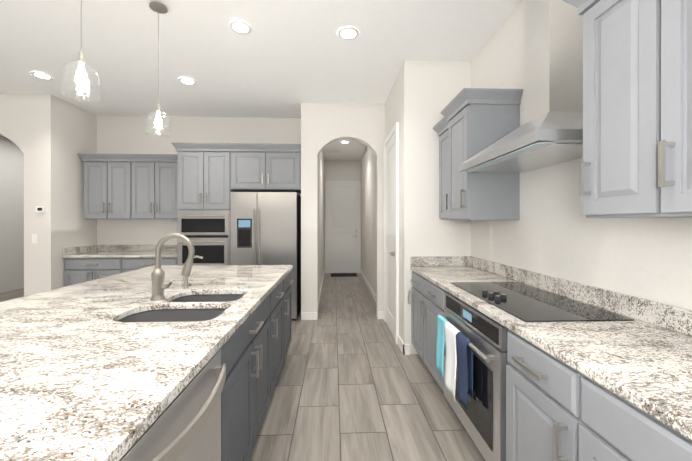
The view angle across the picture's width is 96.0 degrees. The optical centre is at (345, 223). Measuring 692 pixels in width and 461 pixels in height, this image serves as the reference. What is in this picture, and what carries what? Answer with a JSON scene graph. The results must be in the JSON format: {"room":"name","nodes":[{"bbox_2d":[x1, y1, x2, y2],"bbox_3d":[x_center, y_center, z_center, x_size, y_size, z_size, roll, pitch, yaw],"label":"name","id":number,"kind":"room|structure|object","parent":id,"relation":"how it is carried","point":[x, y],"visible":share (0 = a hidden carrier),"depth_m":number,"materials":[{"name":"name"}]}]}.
{"room":"kitchen","nodes":[
{"label":"kitchen","id":0,"kind":"room"},
{"bbox_2d":[0,136,23,292],"bbox_3d":[-6.658,-0.166,2.987,0.150,3.050,12.000,0,0,-2],"label":"wall","id":1,"kind":"structure","parent":0,"point":[11,215],"depth_m":6.25,"materials":[{"name":"paint"}]},
{"bbox_2d":[0,94,60,295],"bbox_3d":[-5.256,-0.168,4.118,2.740,3.050,0.150,0,0,-2],"label":"wall","id":2,"kind":"structure","parent":0,"point":[30,126],"depth_m":4.09,"materials":[{"name":"paint"}]},
{"bbox_2d":[32,234,37,242],"bbox_3d":[-4.083,0.202,4.084,0.070,0.120,0.010,0,0,-2],"label":"light switch","id":3,"kind":"object","parent":2,"relation":"attached to","point":[35,236],"depth_m":4.08,"materials":[{"name":"white plastic"}]},
{"bbox_2d":[36,206,44,211],"bbox_3d":[-4.003,-0.182,4.081,0.100,0.080,0.022,0,0,-2],"label":"thermostat","id":4,"kind":"object","parent":2,"relation":"attached to","point":[38,208],"depth_m":4.07,"materials":[{"name":"white plastic"}]},
{"bbox_2d":[61,99,96,287],"bbox_3d":[-3.978,-0.168,4.568,0.150,3.050,0.650,0,0,-2],"label":"wall","id":5,"kind":"structure","parent":0,"point":[78,130],"depth_m":4.47,"materials":[{"name":"paint"}]},
{"bbox_2d":[97,115,300,244],"bbox_3d":[-2.365,-0.169,5.032,3.410,3.050,0.150,0,0,-2],"label":"wall","id":6,"kind":"structure","parent":0,"point":[122,135],"depth_m":4.93,"materials":[{"name":"paint"}]},
{"bbox_2d":[77,154,176,218],"bbox_3d":[-3.180,-0.534,4.717,1.405,0.940,0.405,0,0,-2],"label":"upper cabinet","id":7,"kind":"object","parent":6,"relation":"attached to","point":[130,186],"visible":0.96,"depth_m":4.56,"materials":[{"name":"grey wood"}]},
{"bbox_2d":[231,147,300,193],"bbox_3d":[-1.138,-0.754,4.682,0.975,0.560,0.635,0,0,-2],"label":"upper cabinet","id":8,"kind":"object","parent":6,"relation":"attached to","point":[253,169],"depth_m":4.37,"materials":[{"name":"grey wood"}]},
{"bbox_2d":[0,273,485,460],"bbox_3d":[-2.636,1.409,3.148,8.200,0.100,12.000,0,0,-2],"label":"floor","id":9,"kind":"structure","parent":0,"point":[353,383],"depth_m":2.42,"materials":[{"name":"tile"}]},
{"bbox_2d":[62,245,177,286],"bbox_3d":[-3.132,0.849,4.596,1.534,1.015,0.656,0,0,-2],"label":"base cabinet","id":10,"kind":"object","parent":9,"relation":"on","point":[87,263],"visible":0.4,"depth_m":4.31,"materials":[{"name":"grey wood"}]},
{"bbox_2d":[62,245,177,257],"bbox_3d":[-3.132,0.409,4.608,1.534,0.135,0.631,0,0,-2],"label":"countertop","id":11,"kind":"structure","parent":10,"relation":"on","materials":[{"name":"stone"}]},
{"bbox_2d":[116,265,292,460],"bbox_3d":[-1.026,0.922,1.134,1.198,0.880,4.290,0,0,-2],"label":"kitchen island","id":12,"kind":"object","parent":9,"relation":"on","point":[219,414],"depth_m":1.34,"materials":[{"name":"grey wood"}]},
{"bbox_2d":[0,265,291,460],"bbox_3d":[-1.207,0.465,1.126,1.456,0.035,4.350,0,0,-2],"label":"island countertop","id":13,"kind":"structure","parent":12,"relation":"on","point":[78,382],"depth_m":1.04,"materials":[{"name":"white stone"}]},
{"bbox_2d":[148,233,195,300],"bbox_3d":[-1.023,0.252,1.838,0.251,0.389,0.080,0,0,-2],"label":"faucet","id":14,"kind":"object","parent":13,"relation":"on","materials":[{"name":"silver metal"}]},
{"bbox_2d":[116,293,239,320],"bbox_3d":[-0.880,0.586,1.752,0.524,0.233,0.699,0,0,-2],"label":"sink","id":15,"kind":"object","parent":13,"relation":"in","point":[181,306],"depth_m":1.74,"materials":[{"name":"grey metal"}]},
{"bbox_2d":[119,349,225,460],"bbox_3d":[-0.490,0.919,0.929,0.143,0.848,0.590,0,0,-2],"label":"dishwasher","id":16,"kind":"object","parent":12,"relation":"in","point":[189,429],"depth_m":0.94,"materials":[{"name":"silver metal"}]},
{"bbox_2d":[175,147,238,264],"bbox_3d":[-1.991,0.161,4.641,0.734,2.390,0.653,0,0,-2],"label":"tall cabinet","id":17,"kind":"object","parent":9,"relation":"on","point":[211,177],"depth_m":4.33,"materials":[{"name":"grey wood"}]},
{"bbox_2d":[230,192,300,320],"bbox_3d":[-1.147,0.464,4.606,0.900,1.785,0.760,0,0,-2],"label":"refrigerator","id":18,"kind":"object","parent":9,"relation":"on","point":[265,228],"visible":0.62,"depth_m":4.29,"materials":[{"name":"silver metal"}]},
{"bbox_2d":[331,273,356,276],"bbox_3d":[-0.059,1.344,8.118,0.680,0.011,0.470,0,0,-2],"label":"rug","id":19,"kind":"object","parent":9,"relation":"on","point":[341,274],"visible":1,"depth_m":8.12,"materials":[{"name":"black fabric"}]},
{"bbox_2d":[398,335,406,354],"bbox_3d":[0.597,1.306,3.348,0.024,0.105,0.274,0,0,-2],"label":"baseboard","id":20,"kind":"structure","parent":9,"relation":"on","point":[404,348],"depth_m":3.25,"materials":[{"name":"white wood"}]},
{"bbox_2d":[361,60,470,353],"bbox_3d":[0.914,-0.171,6.262,0.860,3.050,6.050,0,0,-2],"label":"wall block","id":21,"kind":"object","parent":9,"relation":"on","point":[422,95],"visible":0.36,"depth_m":3.23,"materials":[{"name":"paint"}]},
{"bbox_2d":[384,122,398,343],"bbox_3d":[0.544,0.113,3.931,0.065,2.490,0.880,0,0,-2],"label":"door","id":22,"kind":"structure","parent":21,"relation":"attached to","point":[391,143],"depth_m":3.81,"materials":[{"name":"white wood"}]},
{"bbox_2d":[408,256,691,460],"bbox_3d":[1.029,0.855,1.087,0.710,1.015,4.296,0,0,-2],"label":"base cabinet","id":23,"kind":"object","parent":9,"relation":"on","point":[523,365],"visible":1,"depth_m":1.33,"materials":[{"name":"grey wood"}]},
{"bbox_2d":[443,292,506,460],"bbox_3d":[0.854,0.865,1.863,0.387,0.743,0.760,0,0,-2],"label":"oven","id":24,"kind":"object","parent":23,"relation":"in","point":[474,343],"depth_m":1.71,"materials":[{"name":"grey metal"}]},
{"bbox_2d":[444,321,459,401],"bbox_3d":[0.667,0.854,1.951,0.054,0.419,0.191,0,0,-2],"label":"towel","id":25,"kind":"object","parent":24,"relation":"hanging from","point":[450,331],"depth_m":1.94,"materials":[{"name":"white fabric"}]},
{"bbox_2d":[450,282,633,321],"bbox_3d":[1.047,0.431,1.870,0.510,0.031,0.910,0,0,-2],"label":"cooktop","id":26,"kind":"object","parent":23,"relation":"in","point":[522,302],"depth_m":1.69,"materials":[{"name":"black glass"}]},
{"bbox_2d":[0,0,521,159],"bbox_3d":[-2.636,-1.741,3.143,8.200,0.100,12.000,0,0,-2],"label":"ceiling","id":27,"kind":"structure","parent":0,"point":[284,58],"depth_m":3.03,"materials":[{"name":"paint"}]},
{"bbox_2d":[31,72,53,79],"bbox_3d":[-3.473,-1.683,3.560,0.189,0.006,0.189,0,0,-8],"label":"recessed light","id":28,"kind":"object","parent":27,"relation":"in","point":[43,76],"depth_m":3.55,"materials":[{"name":"white plastic"}]},
{"bbox_2d":[60,0,101,102],"bbox_3d":[-1.427,-1.185,1.680,0.176,1.003,0.176,0,0,-2],"label":"pendant lamp","id":29,"kind":"object","parent":27,"relation":"hanging from","point":[81,79],"visible":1,"depth_m":1.67,"materials":[{"name":"clear glass"}]},
{"bbox_2d":[146,1,170,137],"bbox_3d":[-1.456,-1.186,2.419,0.176,1.003,0.176,0,0,-2],"label":"pendant lamp","id":30,"kind":"object","parent":27,"relation":"hanging from","point":[158,7],"visible":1,"depth_m":2.41,"materials":[{"name":"clear glass"}]},
{"bbox_2d":[178,78,195,84],"bbox_3d":[-1.887,-1.683,3.702,0.189,0.006,0.189,0,0,-8],"label":"recessed light","id":31,"kind":"object","parent":27,"relation":"in","point":[187,81],"depth_m":3.70,"materials":[{"name":"white plastic"}]},
{"bbox_2d":[229,20,251,33],"bbox_3d":[-0.906,-1.681,2.680,0.189,0.006,0.189,0,0,-8],"label":"recessed light","id":32,"kind":"object","parent":27,"relation":"in","point":[237,26],"depth_m":2.67,"materials":[{"name":"white plastic"}]},
{"bbox_2d":[338,27,358,39],"bbox_3d":[0.021,-1.681,2.767,0.189,0.006,0.189,0,0,-11],"label":"recessed light","id":33,"kind":"object","parent":27,"relation":"in","point":[344,33],"depth_m":2.76,"materials":[{"name":"white plastic"}]},
{"bbox_2d":[318,150,323,295],"bbox_3d":[-0.631,-0.172,6.872,0.200,3.050,4.710,0,0,-2],"label":"wall","id":34,"kind":"structure","parent":0,"point":[320,215],"depth_m":6.12,"materials":[{"name":"paint"}]},
{"bbox_2d":[315,269,324,316],"bbox_3d":[-0.494,1.301,6.454,0.040,0.105,3.860,0,0,-2],"label":"baseboard","id":35,"kind":"structure","parent":34,"relation":"attached to","point":[324,269],"depth_m":5.78,"materials":[{"name":"white wood"}]},
{"bbox_2d":[324,160,360,268],"bbox_3d":[-0.112,-0.175,8.824,0.990,3.050,0.850,0,0,-2],"label":"wall","id":36,"kind":"structure","parent":0,"point":[342,170],"depth_m":8.39,"materials":[{"name":"paint"}]},
{"bbox_2d":[325,181,360,273],"bbox_3d":[-0.081,0.105,8.360,0.955,2.490,0.080,0,0,-2],"label":"door","id":37,"kind":"structure","parent":36,"relation":"attached to","point":[342,226],"depth_m":8.37,"materials":[{"name":"white wood"}]},
{"bbox_2d":[301,103,384,318],"bbox_3d":[-0.041,-0.168,4.468,1.190,3.050,0.140,0,0,-2],"label":"wall","id":38,"kind":"structure","parent":0,"point":[323,125],"depth_m":4.39,"materials":[{"name":"paint"}]},
{"bbox_2d":[360,269,383,316],"bbox_3d":[0.468,1.301,6.492,0.014,0.105,3.860,0,0,-2],"label":"baseboard","id":39,"kind":"structure","parent":38,"relation":"attached to","point":[368,285],"depth_m":6.07,"materials":[{"name":"white wood"}]},
{"bbox_2d":[471,0,691,310],"bbox_3d":[1.500,-0.161,0.281,0.160,3.050,5.950,0,0,-2],"label":"wall","id":40,"kind":"structure","parent":0,"point":[553,231],"depth_m":1.91,"materials":[{"name":"paint"}]},
{"bbox_2d":[433,117,449,219],"bbox_3d":[1.106,-0.513,3.039,0.400,0.955,0.395,0,0,-2],"label":"upper cabinet","id":41,"kind":"object","parent":40,"relation":"attached to","point":[440,127],"visible":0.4,"depth_m":3.06,"materials":[{"name":"grey wood"}]},
{"bbox_2d":[441,88,522,219],"bbox_3d":[1.097,-0.518,2.586,0.455,0.985,0.500,0,0,-2],"label":"upper cabinet","id":42,"kind":"object","parent":40,"relation":"attached to","point":[479,120],"visible":0.92,"depth_m":2.38,"materials":[{"name":"grey wood"}]},
{"bbox_2d":[459,0,582,172],"bbox_3d":[1.105,-1.028,1.870,0.496,1.314,0.900,0,0,-2],"label":"range hood","id":43,"kind":"object","parent":40,"relation":"attached to","point":[549,132],"visible":0.85,"depth_m":1.75,"materials":[{"name":"silver metal"}]},
{"bbox_2d":[575,0,630,217],"bbox_3d":[1.202,-0.480,1.161,0.355,0.914,0.386,0,0,-2],"label":"upper cabinet","id":44,"kind":"object","parent":40,"relation":"attached to","point":[605,167],"depth_m":1.22,"materials":[{"name":"grey wood"}]},
{"bbox_2d":[631,0,691,217],"bbox_3d":[1.217,-0.480,0.789,0.355,0.914,0.622,0,0,-2],"label":"upper cabinet","id":45,"kind":"object","parent":40,"relation":"attached to","point":[636,162],"depth_m":1.02,"materials":[{"name":"grey wood"}]}
]}

